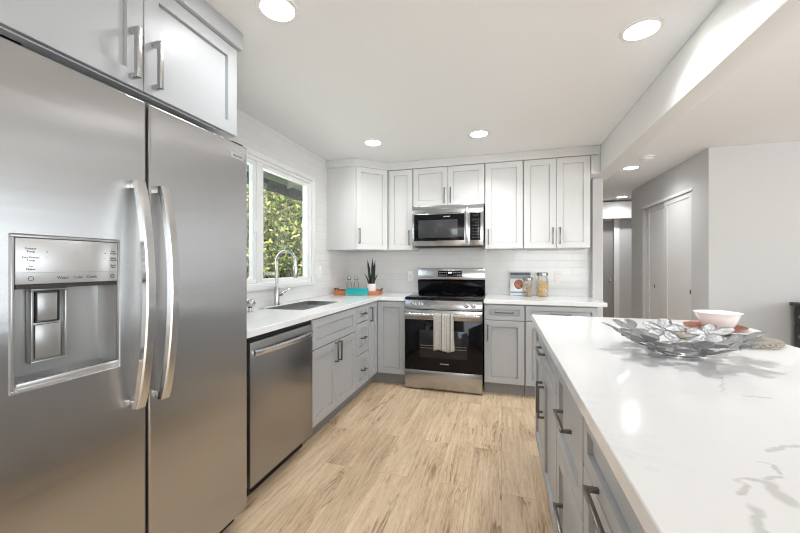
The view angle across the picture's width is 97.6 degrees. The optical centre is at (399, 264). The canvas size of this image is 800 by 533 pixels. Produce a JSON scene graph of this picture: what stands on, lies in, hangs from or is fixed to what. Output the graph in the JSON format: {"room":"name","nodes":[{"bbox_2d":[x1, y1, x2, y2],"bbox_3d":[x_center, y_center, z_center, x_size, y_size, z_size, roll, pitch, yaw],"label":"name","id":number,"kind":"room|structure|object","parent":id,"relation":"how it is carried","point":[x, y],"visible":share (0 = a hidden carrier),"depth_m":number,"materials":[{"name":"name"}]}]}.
{"room":"kitchen","nodes":[
{"label":"kitchen","id":0,"kind":"room"},
{"bbox_2d":[230,108,349,308],"bbox_3d":[-1.625,0.058,1.128,0.070,2.385,7.160,0,0,16],"label":"wall","id":1,"kind":"structure","parent":0,"point":[252,133],"depth_m":3.44,"materials":[{"name":"tile"}]},
{"bbox_2d":[0,0,242,138],"bbox_3d":[-1.184,-0.878,1.350,0.622,0.512,0.952,0,0,16],"label":"upper cabinet","id":2,"kind":"object","parent":1,"relation":"attached to","point":[178,57],"visible":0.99,"depth_m":1.28,"materials":[{"name":"grey paint"}]},
{"bbox_2d":[228,139,314,291],"bbox_3d":[-1.132,-0.336,2.789,0.086,1.082,1.635,0,0,16],"label":"window","id":3,"kind":"structure","parent":1,"relation":"in","point":[257,162],"depth_m":2.87,"materials":[{"name":"white paint"}]},
{"bbox_2d":[318,266,321,277],"bbox_3d":[-0.841,0.080,3.681,0.010,0.116,0.072,0,0,16],"label":"wall outlet","id":4,"kind":"object","parent":1,"relation":"attached to","point":[319,267],"visible":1,"depth_m":3.67,"materials":[{"name":"plastic"}]},
{"bbox_2d":[222,381,553,532],"bbox_3d":[2.139,1.290,1.644,7.010,0.080,10.250,0,0,16],"label":"floor","id":5,"kind":"structure","parent":0,"point":[397,457],"depth_m":2.09,"materials":[{"name":"brown wood"}]},
{"bbox_2d":[0,34,246,532],"bbox_3d":[-1.132,0.328,1.335,0.722,1.845,0.904,0,0,16],"label":"refrigerator","id":6,"kind":"object","parent":5,"relation":"on","point":[123,217],"visible":1,"depth_m":1.11,"materials":[{"name":"silver metal"}]},
{"bbox_2d":[247,320,312,495],"bbox_3d":[-0.933,0.814,2.160,0.623,0.872,0.615,0,0,16],"label":"dishwasher","id":7,"kind":"object","parent":5,"relation":"on","point":[279,362],"visible":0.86,"depth_m":2.01,"materials":[{"name":"silver metal"}]},
{"bbox_2d":[302,305,355,444],"bbox_3d":[-0.756,0.814,2.839,0.604,0.872,0.766,0,0,16],"label":"base cabinet","id":8,"kind":"object","parent":5,"relation":"on","point":[334,336],"visible":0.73,"depth_m":2.71,"materials":[{"name":"grey paint"}]},
{"bbox_2d":[348,304,367,402],"bbox_3d":[-0.606,0.814,3.355,0.604,0.872,0.305,0,0,16],"label":"base cabinet","id":9,"kind":"object","parent":5,"relation":"on","point":[361,331],"visible":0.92,"depth_m":3.27,"materials":[{"name":"grey paint"}]},
{"bbox_2d":[362,300,405,389],"bbox_3d":[-0.315,0.814,3.870,0.875,0.872,0.843,0,0,16],"label":"base cabinet","id":10,"kind":"object","parent":5,"relation":"on","point":[386,319],"visible":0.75,"depth_m":3.62,"materials":[{"name":"grey paint"}]},
{"bbox_2d":[247,292,414,337],"bbox_3d":[-0.572,0.355,3.022,0.894,0.038,2.634,0,0,16],"label":"countertop","id":11,"kind":"structure","parent":10,"relation":"on","point":[259,321],"depth_m":2.51,"materials":[{"name":"white stone"}]},
{"bbox_2d":[247,298,255,311],"bbox_3d":[-1.055,0.288,2.462,0.072,0.096,0.072,0,0,16],"label":"soap dispenser","id":12,"kind":"object","parent":11,"relation":"on","point":[251,302],"visible":0.91,"depth_m":2.44,"materials":[{"name":"silver metal"}]},
{"bbox_2d":[273,250,297,305],"bbox_3d":[-0.914,0.108,2.906,0.220,0.456,0.174,0,0,16],"label":"faucet","id":13,"kind":"object","parent":11,"relation":"on","point":[277,293],"visible":1,"depth_m":2.85,"materials":[{"name":"silver metal"}]},
{"bbox_2d":[266,301,336,309],"bbox_3d":[-0.786,0.459,2.913,0.333,0.242,0.633,0,0,16],"label":"sink","id":14,"kind":"object","parent":11,"relation":"in","point":[300,305],"visible":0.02,"depth_m":3.15,"materials":[{"name":"metal"}]},
{"bbox_2d":[345,288,368,295],"bbox_3d":[-0.464,0.297,3.765,0.240,0.076,0.082,0,0,4],"label":"book","id":15,"kind":"object","parent":11,"relation":"on","point":[349,291],"visible":1,"depth_m":3.75,"materials":[{"name":"teal paper"}]},
{"bbox_2d":[334,288,382,294],"bbox_3d":[-0.463,0.302,3.946,0.537,0.068,0.320,0,0,4],"label":"serving tray","id":16,"kind":"object","parent":11,"relation":"on","point":[339,291],"visible":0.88,"depth_m":3.80,"materials":[{"name":"orange wood"}]},
{"bbox_2d":[364,259,377,290],"bbox_3d":[-0.325,0.123,3.980,0.125,0.400,0.129,0,0,-32],"label":"snake plant","id":17,"kind":"object","parent":16,"relation":"on","point":[371,285],"visible":0.93,"depth_m":3.97,"materials":[{"name":"green plant"}]},
{"bbox_2d":[405,268,484,393],"bbox_3d":[0.496,0.647,3.699,0.764,1.205,0.710,0,0,16],"label":"range","id":18,"kind":"object","parent":5,"relation":"on","point":[460,370],"visible":0.98,"depth_m":3.46,"materials":[{"name":"silver metal"}]},
{"bbox_2d":[433,313,453,351],"bbox_3d":[0.423,0.655,3.360,0.203,0.364,0.061,0,0,16],"label":"dish towel","id":19,"kind":"object","parent":18,"relation":"hanging from","point":[443,324],"visible":1,"depth_m":3.34,"materials":[{"name":"beige fabric"}]},
{"bbox_2d":[405,292,484,300],"bbox_3d":[0.498,0.340,3.708,0.764,0.024,0.580,0,0,16],"label":"cooktop","id":20,"kind":"object","parent":18,"relation":"in","point":[420,296],"depth_m":3.57,"materials":[{"name":"glass"}]},
{"bbox_2d":[484,303,524,395],"bbox_3d":[1.063,0.814,3.579,0.370,0.872,0.634,0,0,16],"label":"base cabinet","id":21,"kind":"object","parent":5,"relation":"on","point":[504,324],"visible":0.95,"depth_m":3.32,"materials":[{"name":"grey paint"}]},
{"bbox_2d":[535,327,556,532],"bbox_3d":[1.042,0.814,1.777,0.654,0.872,0.925,0,0,16],"label":"base cabinet","id":22,"kind":"object","parent":5,"relation":"on","point":[545,367],"visible":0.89,"depth_m":1.78,"materials":[{"name":"grey paint"}]},
{"bbox_2d":[524,305,597,396],"bbox_3d":[1.535,0.814,3.442,0.609,0.872,0.634,0,0,16],"label":"base cabinet","id":23,"kind":"object","parent":5,"relation":"on","point":[529,388],"visible":0.31,"depth_m":3.24,"materials":[{"name":"grey paint"}]},
{"bbox_2d":[484,294,606,306],"bbox_3d":[1.390,0.355,3.495,1.051,0.038,0.629,0,0,16],"label":"countertop","id":24,"kind":"structure","parent":23,"relation":"on","point":[586,301],"depth_m":3.29,"materials":[{"name":"white stone"}]},
{"bbox_2d":[510,272,530,295],"bbox_3d":[1.308,0.209,3.804,0.210,0.254,0.065,0,0,16],"label":"cookbook","id":25,"kind":"object","parent":24,"relation":"on","point":[516,278],"visible":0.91,"depth_m":3.80,"materials":[{"name":"white paper"}]},
{"bbox_2d":[522,277,532,296],"bbox_3d":[1.337,0.236,3.662,0.104,0.199,0.104,0,0,16],"label":"glass jar","id":26,"kind":"object","parent":24,"relation":"on","point":[524,278],"visible":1,"depth_m":3.65,"materials":[{"name":"clear glass"}]},
{"bbox_2d":[536,273,547,296],"bbox_3d":[1.486,0.213,3.652,0.116,0.251,0.119,0,0,16],"label":"glass jar","id":27,"kind":"object","parent":24,"relation":"on","point":[544,285],"visible":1,"depth_m":3.64,"materials":[{"name":"clear glass"}]},
{"bbox_2d":[553,369,584,532],"bbox_3d":[0.846,0.814,1.101,0.654,0.872,0.480,0,0,16],"label":"base cabinet","id":28,"kind":"object","parent":5,"relation":"on","point":[569,507],"visible":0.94,"depth_m":1.17,"materials":[{"name":"grey paint"}]},
{"bbox_2d":[582,419,644,532],"bbox_3d":[0.693,0.814,0.576,0.654,0.872,0.610,0,0,16],"label":"base cabinet","id":29,"kind":"object","parent":5,"relation":"on","point":[607,509],"visible":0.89,"depth_m":0.76,"materials":[{"name":"grey paint"}]},
{"bbox_2d":[790,302,799,347],"bbox_3d":[3.642,0.797,2.580,0.515,0.905,1.178,0,0,16],"label":"dresser","id":30,"kind":"object","parent":5,"relation":"on","point":[796,304],"visible":0.55,"depth_m":3.15,"materials":[{"name":"black paint"}]},
{"bbox_3d":[0.967,0.814,0.974,0.846,0.872,2.510,0,0,16],"label":"panelling","id":31,"kind":"object","parent":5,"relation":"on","visible":0},
{"bbox_2d":[531,315,799,532],"bbox_3d":[0.979,0.355,0.965,0.959,0.038,2.600,0,0,16],"label":"countertop","id":32,"kind":"structure","parent":31,"relation":"on","point":[711,443],"depth_m":0.74,"materials":[{"name":"white stone"}]},
{"bbox_2d":[601,318,771,357],"bbox_3d":[1.042,0.284,1.306,0.473,0.102,0.474,0,0,-44],"label":"bowl","id":33,"kind":"object","parent":32,"relation":"on","point":[708,339],"visible":1,"depth_m":1.31,"materials":[{"name":"silver metal"}]},
{"bbox_2d":[601,322,641,344],"bbox_3d":[0.876,0.271,1.372,0.151,0.075,0.139,0,0,-32],"label":"flower","id":34,"kind":"object","parent":33,"relation":"on","point":[615,328],"depth_m":1.38,"materials":[{"name":"silver metal"}]},
{"bbox_2d":[612,318,647,337],"bbox_3d":[0.982,0.273,1.478,0.143,0.073,0.145,0,0,16],"label":"flower","id":35,"kind":"object","parent":33,"relation":"on","point":[630,324],"depth_m":1.49,"materials":[{"name":"silver metal"}]},
{"bbox_2d":[621,330,673,351],"bbox_3d":[0.869,0.278,1.241,0.151,0.081,0.142,0,0,16],"label":"flower","id":36,"kind":"object","parent":33,"relation":"on","point":[648,339],"depth_m":1.23,"materials":[{"name":"silver metal"}]},
{"bbox_2d":[638,342,681,354],"bbox_3d":[0.955,0.309,1.287,0.138,0.048,0.136,0,0,16],"label":"flower","id":37,"kind":"object","parent":33,"relation":"on","point":[663,350],"depth_m":1.25,"materials":[{"name":"silver metal"}]},
{"bbox_2d":[644,333,675,351],"bbox_3d":[1.028,0.309,1.397,0.143,0.050,0.134,0,0,16],"label":"flower","id":38,"kind":"object","parent":33,"relation":"on","point":[671,336],"depth_m":1.42,"materials":[{"name":"silver metal"}]},
{"bbox_2d":[643,318,685,341],"bbox_3d":[1.113,0.271,1.468,0.141,0.076,0.140,0,0,16],"label":"flower","id":39,"kind":"object","parent":33,"relation":"on","point":[655,330],"depth_m":1.46,"materials":[{"name":"silver metal"}]},
{"bbox_2d":[675,341,719,353],"bbox_3d":[1.129,0.310,1.326,0.128,0.048,0.142,0,0,16],"label":"flower","id":40,"kind":"object","parent":33,"relation":"on","point":[676,347],"depth_m":1.31,"materials":[{"name":"silver metal"}]},
{"bbox_2d":[671,340,729,353],"bbox_3d":[0.967,0.269,1.135,0.150,0.072,0.139,0,0,16],"label":"flower","id":41,"kind":"object","parent":33,"relation":"on","point":[699,347],"depth_m":1.14,"materials":[{"name":"silver metal"}]},
{"bbox_2d":[679,350,726,357],"bbox_3d":[1.057,0.311,1.224,0.139,0.048,0.130,0,0,16],"label":"flower","id":42,"kind":"object","parent":33,"relation":"on","point":[688,354],"depth_m":1.21,"materials":[{"name":"silver metal"}]},
{"bbox_2d":[685,324,734,342],"bbox_3d":[1.206,0.276,1.369,0.150,0.070,0.136,0,0,16],"label":"flower","id":43,"kind":"object","parent":33,"relation":"on","point":[710,332],"depth_m":1.37,"materials":[{"name":"silver metal"}]},
{"bbox_2d":[718,332,766,349],"bbox_3d":[1.212,0.270,1.239,0.138,0.069,0.152,0,0,16],"label":"flower","id":44,"kind":"object","parent":33,"relation":"on","point":[736,340],"depth_m":1.24,"materials":[{"name":"silver metal"}]},
{"bbox_2d":[713,341,771,352],"bbox_3d":[1.115,0.273,1.140,0.139,0.067,0.141,0,0,38],"label":"flower","id":45,"kind":"object","parent":33,"relation":"on","point":[756,343],"depth_m":1.11,"materials":[{"name":"silver metal"}]},
{"bbox_2d":[671,331,785,348],"bbox_3d":[1.431,0.326,1.558,0.384,0.018,0.384,0,0,16],"label":"placemat","id":46,"kind":"object","parent":32,"relation":"on","point":[775,343],"visible":0.23,"depth_m":1.46,"materials":[{"name":"grey wicker"}]},
{"bbox_2d":[679,323,760,334],"bbox_3d":[1.510,0.309,1.665,0.294,0.016,0.294,0,0,16],"label":"dinner plate","id":47,"kind":"object","parent":46,"relation":"on","point":[746,332],"visible":0.2,"depth_m":1.60,"materials":[{"name":"white ceramic"}]},
{"bbox_2d":[683,321,748,330],"bbox_3d":[1.498,0.300,1.668,0.234,0.018,0.234,0,0,16],"label":"salad plate","id":48,"kind":"object","parent":47,"relation":"on","point":[689,323],"visible":0.4,"depth_m":1.69,"materials":[{"name":"orange ceramic"}]},
{"bbox_2d":[693,310,743,327],"bbox_3d":[1.514,0.264,1.669,0.183,0.072,0.183,0,0,16],"label":"bowl","id":49,"kind":"object","parent":48,"relation":"on","point":[719,318],"visible":0.8,"depth_m":1.62,"materials":[{"name":"white ceramic"}]},
{"bbox_2d":[205,0,799,201],"bbox_3d":[2.139,-1.210,1.644,7.010,0.150,10.250,0,0,16],"label":"ceiling","id":50,"kind":"structure","parent":0,"point":[415,77],"depth_m":2.16,"materials":[{"name":"paint"}]},
{"bbox_2d":[255,0,298,23],"bbox_3d":[-0.543,-1.131,1.553,0.186,0.007,0.186,0,0,16],"label":"recessed light","id":51,"kind":"object","parent":50,"relation":"in","point":[277,11],"visible":1,"depth_m":1.56,"materials":[{"name":"white paint"}]},
{"bbox_2d":[260,0,293,20],"bbox_3d":[-0.543,-1.132,1.553,0.144,0.004,0.144,0,0,16],"label":"diffuser","id":52,"kind":"object","parent":51,"relation":"attached to","point":[272,10],"depth_m":1.56,"materials":[{"name":"white plastic"}]},
{"bbox_2d":[363,139,382,145],"bbox_3d":[-0.251,-1.131,3.259,0.186,0.007,0.186,0,0,16],"label":"recessed light","id":53,"kind":"object","parent":50,"relation":"in","point":[369,142],"visible":1,"depth_m":3.25,"materials":[{"name":"white paint"}]},
{"bbox_2d":[365,140,380,145],"bbox_3d":[-0.251,-1.132,3.259,0.144,0.004,0.144,0,0,16],"label":"diffuser","id":54,"kind":"object","parent":53,"relation":"attached to","point":[367,142],"depth_m":3.25,"materials":[{"name":"white plastic"}]},
{"bbox_2d":[468,130,489,137],"bbox_3d":[0.685,-1.131,3.039,0.186,0.007,0.186,0,0,16],"label":"recessed light","id":55,"kind":"object","parent":50,"relation":"in","point":[476,133],"visible":1,"depth_m":3.02,"materials":[{"name":"white paint"}]},
{"bbox_2d":[471,131,486,136],"bbox_3d":[0.685,-1.132,3.039,0.144,0.004,0.144,0,0,16],"label":"diffuser","id":56,"kind":"object","parent":55,"relation":"attached to","point":[473,133],"depth_m":3.02,"materials":[{"name":"white plastic"}]},
{"bbox_2d":[622,165,640,169],"bbox_3d":[2.710,-1.131,4.107,0.186,0.007,0.186,0,0,16],"label":"recessed light","id":57,"kind":"object","parent":50,"relation":"in","point":[633,166],"visible":1,"depth_m":4.08,"materials":[{"name":"white paint"}]},
{"bbox_2d":[624,166,637,169],"bbox_3d":[2.710,-1.132,4.107,0.144,0.004,0.144,0,0,16],"label":"diffuser","id":58,"kind":"object","parent":57,"relation":"attached to","point":[628,167],"depth_m":4.08,"materials":[{"name":"white plastic"}]},
{"bbox_2d":[619,16,664,41],"bbox_3d":[1.166,-1.131,1.692,0.186,0.007,0.186,0,0,16],"label":"recessed light","id":59,"kind":"object","parent":50,"relation":"in","point":[646,27],"visible":1,"depth_m":1.68,"materials":[{"name":"white paint"}]},
{"bbox_2d":[624,20,659,39],"bbox_3d":[1.166,-1.132,1.692,0.144,0.004,0.144,0,0,16],"label":"diffuser","id":60,"kind":"object","parent":59,"relation":"attached to","point":[638,29],"depth_m":1.68,"materials":[{"name":"white plastic"}]},
{"bbox_2d":[639,155,654,160],"bbox_3d":[2.603,-1.114,3.690,0.144,0.040,0.144,0,0,16],"label":"smoke detector","id":61,"kind":"object","parent":50,"relation":"attached to","point":[645,157],"visible":1,"depth_m":3.65,"materials":[{"name":"plastic"}]},
{"bbox_2d":[595,0,799,179],"bbox_3d":[1.092,-1.002,0.286,0.127,0.264,6.958,0,0,16],"label":"ceiling beam","id":62,"kind":"structure","parent":50,"relation":"attached to","point":[735,33],"depth_m":1.68,"materials":[{"name":"white paint"}]},
{"bbox_2d":[350,141,799,346],"bbox_3d":[2.719,0.058,3.516,6.940,2.385,0.150,0,0,16],"label":"wall","id":63,"kind":"structure","parent":0,"point":[760,183],"depth_m":3.33,"materials":[{"name":"paint"}]},
{"bbox_2d":[327,166,389,251],"bbox_3d":[-0.426,-0.604,4.033,0.609,0.892,0.610,0,0,16],"label":"upper cabinet","id":64,"kind":"object","parent":63,"relation":"attached to","point":[357,197],"visible":0.97,"depth_m":3.81,"materials":[{"name":"white paint"}]},
{"bbox_2d":[326,145,600,170],"bbox_3d":[0.597,-1.093,3.734,2.742,0.083,0.614,0,0,16],"label":"board","id":65,"kind":"object","parent":64,"relation":"attached to","point":[596,149],"visible":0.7,"depth_m":3.66,"materials":[{"name":"white paint"}]},
{"bbox_2d":[388,169,418,250],"bbox_3d":[0.039,-0.604,4.031,0.290,0.892,0.352,0,0,16],"label":"upper cabinet","id":66,"kind":"object","parent":63,"relation":"attached to","point":[400,182],"visible":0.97,"depth_m":3.91,"materials":[{"name":"white paint"}]},
{"bbox_2d":[408,271,413,280],"bbox_3d":[0.128,0.140,4.186,0.072,0.116,0.009,0,0,16],"label":"wall outlet","id":67,"kind":"object","parent":63,"relation":"attached to","point":[410,273],"visible":1,"depth_m":4.18,"materials":[{"name":"plastic"}]},
{"bbox_2d":[413,164,484,206],"bbox_3d":[0.550,-0.841,3.883,0.766,0.418,0.352,0,0,16],"label":"upper cabinet","id":68,"kind":"object","parent":63,"relation":"attached to","point":[464,184],"visible":0.93,"depth_m":3.74,"materials":[{"name":"white paint"}]},
{"bbox_2d":[412,203,484,248],"bbox_3d":[0.535,-0.404,3.830,0.750,0.442,0.426,0,0,16],"label":"microwave","id":69,"kind":"object","parent":68,"relation":"attached to","point":[458,225],"visible":1,"depth_m":3.68,"materials":[{"name":"silver metal"}]},
{"bbox_2d":[485,161,522,249],"bbox_3d":[1.103,-0.604,3.722,0.374,0.892,0.352,0,0,16],"label":"upper cabinet","id":70,"kind":"object","parent":63,"relation":"attached to","point":[503,180],"visible":1,"depth_m":3.60,"materials":[{"name":"white paint"}]},
{"bbox_2d":[554,271,560,281],"bbox_3d":[1.684,0.130,3.734,0.072,0.116,0.009,0,0,16],"label":"wall outlet","id":71,"kind":"object","parent":63,"relation":"attached to","point":[557,274],"visible":1,"depth_m":3.73,"materials":[{"name":"plastic"}]},
{"bbox_2d":[522,155,599,249],"bbox_3d":[1.619,-0.604,3.573,0.691,0.892,0.353,0,0,16],"label":"upper cabinet","id":72,"kind":"object","parent":63,"relation":"attached to","point":[556,191],"depth_m":3.44,"materials":[{"name":"white paint"}]},
{"bbox_2d":[590,178,601,316],"bbox_3d":[2.010,0.191,3.586,0.088,2.119,0.109,0,0,16],"label":"wall","id":73,"kind":"structure","parent":0,"point":[595,183],"depth_m":3.54,"materials":[{"name":"paint"}]},
{"bbox_2d":[603,201,631,317],"bbox_3d":[4.441,0.058,6.218,3.340,2.384,0.120,0,0,16],"label":"wall","id":74,"kind":"structure","parent":0,"point":[625,225],"depth_m":6.28,"materials":[{"name":"paint"}]},
{"bbox_2d":[603,220,612,317],"bbox_3d":[3.470,0.223,6.452,0.815,2.045,0.132,0,0,16],"label":"door","id":75,"kind":"structure","parent":74,"relation":"in","point":[607,225],"depth_m":6.38,"materials":[{"name":"paint"}]},
{"bbox_2d":[614,219,618,317],"bbox_3d":[3.900,0.221,6.301,0.085,2.058,0.021,0,0,16],"label":"trim","id":76,"kind":"structure","parent":74,"relation":"attached to","point":[616,221],"depth_m":6.29,"materials":[{"name":"white paint"}]},
{"bbox_2d":[603,201,631,219],"bbox_3d":[3.571,-0.958,6.319,1.308,0.295,0.168,0,0,16],"label":"trim","id":77,"kind":"structure","parent":74,"relation":"attached to","point":[620,209],"depth_m":6.16,"materials":[{"name":"white paint"}]},
{"bbox_2d":[632,147,720,320],"bbox_3d":[3.338,0.058,4.393,0.100,2.384,2.100,0,0,16],"label":"wall","id":78,"kind":"structure","parent":0,"point":[701,172],"depth_m":3.61,"materials":[{"name":"paint"}]},
{"bbox_2d":[647,203,663,318],"bbox_3d":[3.420,0.219,4.617,0.038,2.038,0.735,0,0,16],"label":"door","id":79,"kind":"structure","parent":78,"relation":"in","point":[655,215],"depth_m":4.72,"materials":[{"name":"white paint"}]},
{"bbox_2d":[642,187,691,209],"bbox_3d":[3.276,-0.796,4.349,0.018,0.032,1.380,0,0,16],"label":"trim","id":80,"kind":"structure","parent":78,"relation":"attached to","point":[689,189],"depth_m":4.20,"materials":[{"name":"white paint"}]},
{"bbox_2d":[664,192,690,319],"bbox_3d":[3.207,0.219,4.028,0.038,2.038,0.675,0,0,16],"label":"door","id":81,"kind":"structure","parent":78,"relation":"in","point":[677,210],"depth_m":4.04,"materials":[{"name":"white paint"}]},
{"label":"outside","id":82,"kind":"structure","parent":0,"visible":0},
{"bbox_3d":[-5.460,1.675,9.917,11.980,0.150,28.000,0,0,16],"label":"ground","id":83,"kind":"structure","parent":82,"visible":0},
{"bbox_2d":[247,184,302,278],"bbox_3d":[-3.706,-0.652,10.577,4.229,5.672,5.010,0,0,-21],"label":"tree","id":84,"kind":"object","parent":83,"relation":"on","point":[281,210],"visible":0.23,"depth_m":9.02,"materials":[{"name":"green plant"}]},
{"bbox_2d":[247,164,302,200],"bbox_3d":[-1.390,-0.140,5.611,1.700,3.500,7.200,0,0,16],"label":"patio cover","id":85,"kind":"object","parent":83,"relation":"on","point":[271,182],"visible":0.05,"depth_m":5.87,"materials":[{"name":"white paint"}]},
{"bbox_2d":[263,264,292,278],"bbox_3d":[-2.229,0.918,6.567,1.328,1.847,1.718,0,0,40],"label":"tree","id":86,"kind":"object","parent":83,"relation":"on","point":[282,270],"visible":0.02,"depth_m":6.60,"materials":[{"name":"green plant"}]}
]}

